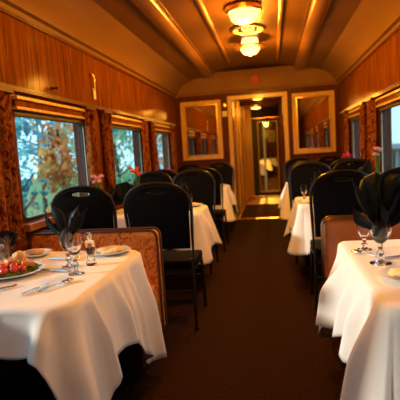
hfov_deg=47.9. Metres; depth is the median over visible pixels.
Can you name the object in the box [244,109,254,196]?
trim
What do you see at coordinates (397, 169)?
dining chair
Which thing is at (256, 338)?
floor
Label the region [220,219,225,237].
dining table
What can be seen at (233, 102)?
wall
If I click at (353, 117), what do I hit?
rolled blind
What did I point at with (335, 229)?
bench
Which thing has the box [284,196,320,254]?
tablecloth
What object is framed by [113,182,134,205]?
napkin
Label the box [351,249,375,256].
spoon
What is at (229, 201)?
tablecloth
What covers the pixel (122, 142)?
tree
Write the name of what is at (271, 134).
print
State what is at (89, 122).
curtain
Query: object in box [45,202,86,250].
napkin
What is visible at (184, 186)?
napkin
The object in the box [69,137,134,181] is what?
tree
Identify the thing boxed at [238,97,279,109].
ceiling
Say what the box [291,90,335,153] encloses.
wall mirror
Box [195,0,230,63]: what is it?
trim
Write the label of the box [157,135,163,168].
tree
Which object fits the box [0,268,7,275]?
cherry tomato
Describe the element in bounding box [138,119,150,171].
curtain
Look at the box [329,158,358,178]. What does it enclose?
dining chair
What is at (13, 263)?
cherry tomato
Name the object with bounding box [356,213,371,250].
goblet
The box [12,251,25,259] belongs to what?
bread roll
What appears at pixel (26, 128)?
tree
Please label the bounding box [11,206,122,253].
trim
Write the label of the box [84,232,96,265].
salt shaker
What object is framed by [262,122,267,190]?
trim
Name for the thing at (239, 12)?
ceiling lamp
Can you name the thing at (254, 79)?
smoke detector
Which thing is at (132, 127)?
rolled blind
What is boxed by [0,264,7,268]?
cherry tomato
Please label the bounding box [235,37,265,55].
ceiling lamp
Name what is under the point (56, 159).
tree
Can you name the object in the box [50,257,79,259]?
spoon
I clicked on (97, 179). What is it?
flower vase
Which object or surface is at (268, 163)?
tablecloth
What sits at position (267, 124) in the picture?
ceiling
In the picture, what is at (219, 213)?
dining chair
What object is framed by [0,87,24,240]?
curtain
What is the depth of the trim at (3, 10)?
4.27 m
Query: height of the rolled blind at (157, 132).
0.040 m
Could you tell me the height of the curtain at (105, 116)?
0.972 m
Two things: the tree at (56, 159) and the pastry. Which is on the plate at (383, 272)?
the pastry
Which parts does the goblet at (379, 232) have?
stem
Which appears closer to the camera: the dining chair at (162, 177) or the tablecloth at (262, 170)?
the dining chair at (162, 177)
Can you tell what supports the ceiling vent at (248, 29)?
in the ceiling at (187, 14)
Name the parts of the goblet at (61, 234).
stem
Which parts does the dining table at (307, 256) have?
leg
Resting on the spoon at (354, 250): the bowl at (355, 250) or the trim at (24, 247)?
the bowl at (355, 250)
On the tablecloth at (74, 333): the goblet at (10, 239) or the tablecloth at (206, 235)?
the goblet at (10, 239)
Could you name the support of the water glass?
on the tablecloth at (74, 333)
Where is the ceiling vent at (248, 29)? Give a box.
[230,24,265,34]
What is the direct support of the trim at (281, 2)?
attached to the ceiling at (187, 14)
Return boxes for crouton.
[4,259,16,264]
[21,260,34,265]
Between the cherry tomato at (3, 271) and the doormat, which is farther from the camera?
the doormat
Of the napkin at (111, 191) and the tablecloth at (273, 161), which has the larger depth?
the tablecloth at (273, 161)
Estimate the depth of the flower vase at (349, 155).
6.27 m
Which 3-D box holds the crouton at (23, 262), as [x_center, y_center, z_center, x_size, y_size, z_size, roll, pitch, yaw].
[-0.863,0.316,2.254,0.062,0.035,0.037,-8,8,-36]
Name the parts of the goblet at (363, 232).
stem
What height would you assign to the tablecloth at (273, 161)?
0.437 m
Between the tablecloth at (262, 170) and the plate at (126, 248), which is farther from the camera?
the tablecloth at (262, 170)
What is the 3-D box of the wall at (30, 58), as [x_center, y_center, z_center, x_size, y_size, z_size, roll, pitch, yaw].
[-1.293,-0.131,3.065,0.120,2.360,10.840,-3,6,9]
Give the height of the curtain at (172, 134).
0.972 m
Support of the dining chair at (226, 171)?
on the floor
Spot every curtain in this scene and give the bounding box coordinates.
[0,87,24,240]
[80,106,100,187]
[98,110,115,194]
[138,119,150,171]
[148,121,158,170]
[168,125,176,171]
[342,110,349,164]
[358,102,366,159]
[365,97,375,172]
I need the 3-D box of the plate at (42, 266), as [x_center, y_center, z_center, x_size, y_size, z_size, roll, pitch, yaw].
[-0.953,0.360,2.253,0.340,0.022,0.340,-3,6,9]
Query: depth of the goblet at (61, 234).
2.29 m
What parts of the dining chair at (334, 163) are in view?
frame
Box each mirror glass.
[185,105,217,155]
[297,96,330,148]
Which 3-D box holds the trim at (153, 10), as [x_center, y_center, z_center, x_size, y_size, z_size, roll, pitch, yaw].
[-0.685,-1.577,2.719,0.250,0.064,10.679,-3,6,9]
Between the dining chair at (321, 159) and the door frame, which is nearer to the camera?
the dining chair at (321, 159)
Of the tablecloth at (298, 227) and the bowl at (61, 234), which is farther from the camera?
the tablecloth at (298, 227)
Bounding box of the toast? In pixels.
[25,249,44,254]
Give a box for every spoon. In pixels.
[38,278,73,292]
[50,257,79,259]
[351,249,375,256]
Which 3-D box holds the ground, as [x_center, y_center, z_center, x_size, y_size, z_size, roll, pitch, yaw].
[0.837,1.133,15.288,120.000,0.200,110.000,-3,6,9]
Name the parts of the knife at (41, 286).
handle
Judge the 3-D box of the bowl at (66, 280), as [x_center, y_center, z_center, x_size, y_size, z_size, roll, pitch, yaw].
[-0.598,0.363,2.030,0.044,0.017,0.068,0,7,30]
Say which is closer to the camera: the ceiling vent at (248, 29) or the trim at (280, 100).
the ceiling vent at (248, 29)
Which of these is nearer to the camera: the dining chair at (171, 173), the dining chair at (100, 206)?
the dining chair at (100, 206)
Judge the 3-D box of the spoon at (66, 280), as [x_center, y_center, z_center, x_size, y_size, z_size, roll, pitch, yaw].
[-0.629,0.372,1.976,0.044,0.019,0.196,0,7,30]
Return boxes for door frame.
[227,91,289,219]
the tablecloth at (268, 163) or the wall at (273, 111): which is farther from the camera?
the tablecloth at (268, 163)
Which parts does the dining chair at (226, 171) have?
frame, backrest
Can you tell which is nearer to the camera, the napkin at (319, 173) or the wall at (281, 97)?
the napkin at (319, 173)
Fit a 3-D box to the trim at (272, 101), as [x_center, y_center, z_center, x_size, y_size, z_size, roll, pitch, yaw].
[1.353,-2.191,10.191,0.910,0.070,0.080,-3,6,9]
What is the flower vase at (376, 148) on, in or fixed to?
on the tablecloth at (298, 227)
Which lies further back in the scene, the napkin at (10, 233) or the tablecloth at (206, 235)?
the tablecloth at (206, 235)
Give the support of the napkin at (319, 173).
in the goblet
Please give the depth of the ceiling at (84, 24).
4.26 m
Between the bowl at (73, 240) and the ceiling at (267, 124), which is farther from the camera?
the ceiling at (267, 124)
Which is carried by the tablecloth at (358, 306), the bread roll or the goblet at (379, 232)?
the goblet at (379, 232)
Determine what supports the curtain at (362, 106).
hanging from the window at (354, 114)
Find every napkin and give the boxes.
[0,230,18,245]
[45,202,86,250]
[106,184,113,194]
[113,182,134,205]
[176,180,188,192]
[310,171,321,184]
[351,170,399,242]
[357,158,373,174]
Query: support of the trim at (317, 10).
attached to the ceiling at (187, 14)
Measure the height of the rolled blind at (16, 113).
0.040 m
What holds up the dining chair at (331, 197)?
on the floor
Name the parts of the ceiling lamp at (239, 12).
lamp shade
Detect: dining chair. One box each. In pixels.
[51,185,117,228]
[123,182,207,330]
[132,171,172,250]
[147,169,177,179]
[169,169,218,273]
[177,164,200,172]
[187,167,228,251]
[207,162,236,230]
[284,157,311,222]
[287,160,318,237]
[288,161,331,263]
[309,169,367,315]
[316,155,341,165]
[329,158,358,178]
[332,159,367,180]
[390,167,399,173]
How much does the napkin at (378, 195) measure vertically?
0.325 m
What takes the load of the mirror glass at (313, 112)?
attached to the wall mirror at (313, 113)
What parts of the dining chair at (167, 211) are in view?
backrest, frame, seat, seat frame, leg, leg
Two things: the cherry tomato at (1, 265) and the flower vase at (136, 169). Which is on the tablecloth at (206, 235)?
the flower vase at (136, 169)
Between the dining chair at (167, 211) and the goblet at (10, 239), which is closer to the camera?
the goblet at (10, 239)
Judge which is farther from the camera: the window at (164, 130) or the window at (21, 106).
the window at (164, 130)
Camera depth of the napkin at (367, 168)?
4.28 m
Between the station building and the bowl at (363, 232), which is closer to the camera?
the bowl at (363, 232)
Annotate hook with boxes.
[90,73,95,99]
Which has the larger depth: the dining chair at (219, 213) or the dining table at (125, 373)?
the dining chair at (219, 213)
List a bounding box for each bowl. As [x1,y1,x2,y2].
[9,238,13,249]
[58,230,72,250]
[61,278,73,282]
[65,232,81,255]
[351,249,362,253]
[356,213,368,238]
[368,218,391,241]
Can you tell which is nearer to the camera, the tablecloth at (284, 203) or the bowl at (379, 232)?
the bowl at (379, 232)
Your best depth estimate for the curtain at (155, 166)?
6.39 m
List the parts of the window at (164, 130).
blind rail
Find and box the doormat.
[240,203,279,217]
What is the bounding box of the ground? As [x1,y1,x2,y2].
[21,173,134,216]
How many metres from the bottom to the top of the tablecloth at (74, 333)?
0.611 m
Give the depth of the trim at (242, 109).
9.88 m
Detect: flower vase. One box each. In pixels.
[90,174,103,188]
[128,167,141,185]
[342,152,351,164]
[372,146,382,173]
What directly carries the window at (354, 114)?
in the wall at (381, 70)
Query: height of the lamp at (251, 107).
0.070 m
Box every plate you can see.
[0,262,44,279]
[23,248,52,257]
[94,245,130,255]
[222,111,226,116]
[378,266,399,281]
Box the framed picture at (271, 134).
[268,130,274,141]
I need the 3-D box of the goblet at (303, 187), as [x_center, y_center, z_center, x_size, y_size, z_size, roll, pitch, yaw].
[1.026,-0.067,4.436,0.064,0.160,0.064,-4,6,-7]
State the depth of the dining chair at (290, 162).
7.58 m
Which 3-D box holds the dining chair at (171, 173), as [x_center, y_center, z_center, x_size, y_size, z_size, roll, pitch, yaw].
[-0.423,0.118,6.156,0.515,1.102,0.562,-3,6,9]
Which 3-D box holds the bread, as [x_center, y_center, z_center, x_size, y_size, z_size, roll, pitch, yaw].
[-0.515,0.286,2.592,0.158,0.034,0.147,-3,6,9]
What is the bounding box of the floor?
[0,169,345,399]
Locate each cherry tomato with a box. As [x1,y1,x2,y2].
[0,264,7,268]
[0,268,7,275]
[9,262,17,267]
[9,266,17,272]
[17,265,25,271]
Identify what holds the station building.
on the ground
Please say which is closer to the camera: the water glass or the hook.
the water glass
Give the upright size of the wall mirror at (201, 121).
1.065 m
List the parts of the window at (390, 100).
sash, blind rail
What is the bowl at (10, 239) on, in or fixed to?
on the goblet at (10, 239)
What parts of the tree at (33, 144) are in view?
crown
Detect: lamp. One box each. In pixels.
[225,0,261,24]
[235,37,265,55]
[249,106,261,108]
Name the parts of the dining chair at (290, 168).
frame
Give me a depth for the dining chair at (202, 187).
5.20 m
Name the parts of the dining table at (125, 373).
leg, leg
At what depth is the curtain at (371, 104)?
5.06 m
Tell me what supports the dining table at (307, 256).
on the floor
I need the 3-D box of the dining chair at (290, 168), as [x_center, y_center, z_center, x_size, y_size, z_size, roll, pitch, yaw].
[1.442,0.011,6.051,0.515,1.102,0.562,-3,6,9]
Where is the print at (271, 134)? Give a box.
[269,132,273,140]
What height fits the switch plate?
0.100 m
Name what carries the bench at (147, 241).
on the floor
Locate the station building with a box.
[392,142,399,168]
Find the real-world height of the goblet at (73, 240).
0.200 m
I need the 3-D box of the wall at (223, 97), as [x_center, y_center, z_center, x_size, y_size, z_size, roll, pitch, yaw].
[1.038,-1.018,8.166,3.140,2.750,0.100,-3,6,9]
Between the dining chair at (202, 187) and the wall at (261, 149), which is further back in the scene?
the wall at (261, 149)
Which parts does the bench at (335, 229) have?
trim, trim, backrest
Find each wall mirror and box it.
[180,99,223,160]
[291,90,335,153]
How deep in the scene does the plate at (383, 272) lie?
1.79 m
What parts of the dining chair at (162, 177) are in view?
backrest, frame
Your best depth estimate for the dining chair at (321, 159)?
7.48 m
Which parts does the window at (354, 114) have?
blind rail, sash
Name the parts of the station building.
post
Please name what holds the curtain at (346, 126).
hanging from the window at (354, 114)
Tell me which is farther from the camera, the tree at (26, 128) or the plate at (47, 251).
the tree at (26, 128)
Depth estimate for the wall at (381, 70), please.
5.21 m
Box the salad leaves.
[0,263,41,277]
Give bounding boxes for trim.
[0,6,399,98]
[0,82,177,126]
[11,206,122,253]
[131,0,214,77]
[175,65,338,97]
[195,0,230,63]
[235,101,248,213]
[238,217,279,219]
[240,100,278,106]
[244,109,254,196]
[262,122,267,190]
[276,0,283,58]
[278,97,284,190]
[292,0,331,69]
[320,0,399,82]
[338,81,399,114]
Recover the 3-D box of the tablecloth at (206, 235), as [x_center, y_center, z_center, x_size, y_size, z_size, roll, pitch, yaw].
[-0.376,0.328,4.407,1.097,0.441,0.847,-3,6,9]
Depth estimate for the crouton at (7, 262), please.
2.25 m
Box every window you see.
[11,94,89,231]
[111,115,143,176]
[155,124,170,168]
[348,107,360,158]
[375,88,399,173]
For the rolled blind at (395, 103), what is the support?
attached to the window at (390, 100)
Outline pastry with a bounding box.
[388,266,399,276]
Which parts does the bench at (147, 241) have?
trim, backrest, trim, seat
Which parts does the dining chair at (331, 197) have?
leg, seat, leg, backrest, frame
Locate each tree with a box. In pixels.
[15,117,65,216]
[15,117,74,211]
[15,118,38,191]
[22,119,78,211]
[55,128,134,194]
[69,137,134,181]
[113,129,133,183]
[120,131,163,168]
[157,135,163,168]
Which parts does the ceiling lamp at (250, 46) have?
lamp shade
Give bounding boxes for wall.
[0,12,179,249]
[175,84,340,220]
[232,101,246,217]
[251,107,278,117]
[258,128,267,160]
[281,97,285,174]
[339,29,399,172]
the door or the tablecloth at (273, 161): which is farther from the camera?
the tablecloth at (273, 161)
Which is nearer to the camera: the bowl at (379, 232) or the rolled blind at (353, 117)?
the bowl at (379, 232)
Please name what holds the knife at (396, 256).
on the tablecloth at (358, 306)
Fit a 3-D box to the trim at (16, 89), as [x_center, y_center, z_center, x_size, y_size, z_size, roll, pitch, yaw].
[-1.259,-0.744,2.978,0.030,0.040,10.820,-3,6,9]
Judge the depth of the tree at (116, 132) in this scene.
13.68 m
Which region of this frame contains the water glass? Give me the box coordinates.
[0,235,9,260]
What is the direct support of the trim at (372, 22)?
attached to the wall at (381, 70)
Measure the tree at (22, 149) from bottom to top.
5.818 m
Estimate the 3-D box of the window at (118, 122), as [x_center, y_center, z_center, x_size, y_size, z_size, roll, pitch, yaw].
[-0.891,-0.522,5.432,0.180,0.935,1.240,-3,6,9]
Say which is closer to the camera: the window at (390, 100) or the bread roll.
the bread roll
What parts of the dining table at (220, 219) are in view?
leg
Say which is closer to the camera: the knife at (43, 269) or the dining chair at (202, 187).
the knife at (43, 269)
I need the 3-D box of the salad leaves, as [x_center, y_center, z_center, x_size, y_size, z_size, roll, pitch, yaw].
[-0.929,0.341,2.261,0.255,0.028,0.263,-9,8,-39]
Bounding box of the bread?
[96,245,123,253]
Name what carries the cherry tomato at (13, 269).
on the plate at (42, 266)
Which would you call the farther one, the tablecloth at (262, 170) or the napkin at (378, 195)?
the tablecloth at (262, 170)
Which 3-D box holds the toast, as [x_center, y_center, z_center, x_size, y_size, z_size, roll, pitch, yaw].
[-0.972,0.306,2.658,0.120,0.037,0.082,-3,6,9]
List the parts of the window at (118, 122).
blind rail, sash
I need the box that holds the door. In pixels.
[251,117,281,195]
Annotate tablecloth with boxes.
[0,250,166,399]
[113,205,221,264]
[213,185,238,221]
[260,160,272,170]
[260,163,264,174]
[261,158,277,165]
[278,182,292,219]
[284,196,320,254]
[315,239,399,399]
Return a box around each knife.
[20,283,49,295]
[41,268,70,271]
[383,255,399,258]
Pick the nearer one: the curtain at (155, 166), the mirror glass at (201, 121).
the curtain at (155, 166)
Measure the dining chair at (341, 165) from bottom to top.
1.102 m
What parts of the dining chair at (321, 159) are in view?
backrest, frame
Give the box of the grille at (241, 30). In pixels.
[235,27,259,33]
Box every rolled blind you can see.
[13,110,83,124]
[112,124,140,130]
[155,131,168,134]
[351,115,359,120]
[379,100,399,110]
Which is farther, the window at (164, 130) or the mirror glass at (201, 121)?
the mirror glass at (201, 121)
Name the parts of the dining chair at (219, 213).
backrest, frame, seat, leg, leg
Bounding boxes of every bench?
[13,227,167,370]
[320,215,399,367]
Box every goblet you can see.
[9,238,13,256]
[58,230,73,268]
[65,232,83,275]
[301,185,306,198]
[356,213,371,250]
[368,218,391,265]
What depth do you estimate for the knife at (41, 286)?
1.92 m
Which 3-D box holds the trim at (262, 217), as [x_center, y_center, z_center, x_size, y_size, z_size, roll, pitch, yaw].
[1.161,0.347,8.316,0.910,0.032,0.120,-3,6,9]
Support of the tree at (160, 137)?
on the ground
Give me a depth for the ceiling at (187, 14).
5.17 m
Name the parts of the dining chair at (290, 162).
frame, backrest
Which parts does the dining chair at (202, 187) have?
backrest, frame, leg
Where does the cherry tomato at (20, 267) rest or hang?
on the plate at (42, 266)
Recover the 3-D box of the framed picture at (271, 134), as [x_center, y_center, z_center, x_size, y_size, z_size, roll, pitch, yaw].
[4.175,-3.729,26.319,0.400,0.660,0.030,-3,6,9]
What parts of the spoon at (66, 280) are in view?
handle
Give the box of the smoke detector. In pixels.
[250,75,258,83]
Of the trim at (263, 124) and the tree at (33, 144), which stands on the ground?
the tree at (33, 144)
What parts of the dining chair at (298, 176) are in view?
frame, backrest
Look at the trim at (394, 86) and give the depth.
4.84 m
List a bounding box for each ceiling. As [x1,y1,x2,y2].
[0,0,189,96]
[93,0,361,79]
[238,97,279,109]
[251,116,278,127]
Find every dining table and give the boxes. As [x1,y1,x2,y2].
[24,349,128,399]
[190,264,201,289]
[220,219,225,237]
[306,254,313,280]
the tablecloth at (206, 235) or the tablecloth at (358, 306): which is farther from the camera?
the tablecloth at (206, 235)
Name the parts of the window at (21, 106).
sill, blind rail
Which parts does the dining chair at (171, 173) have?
frame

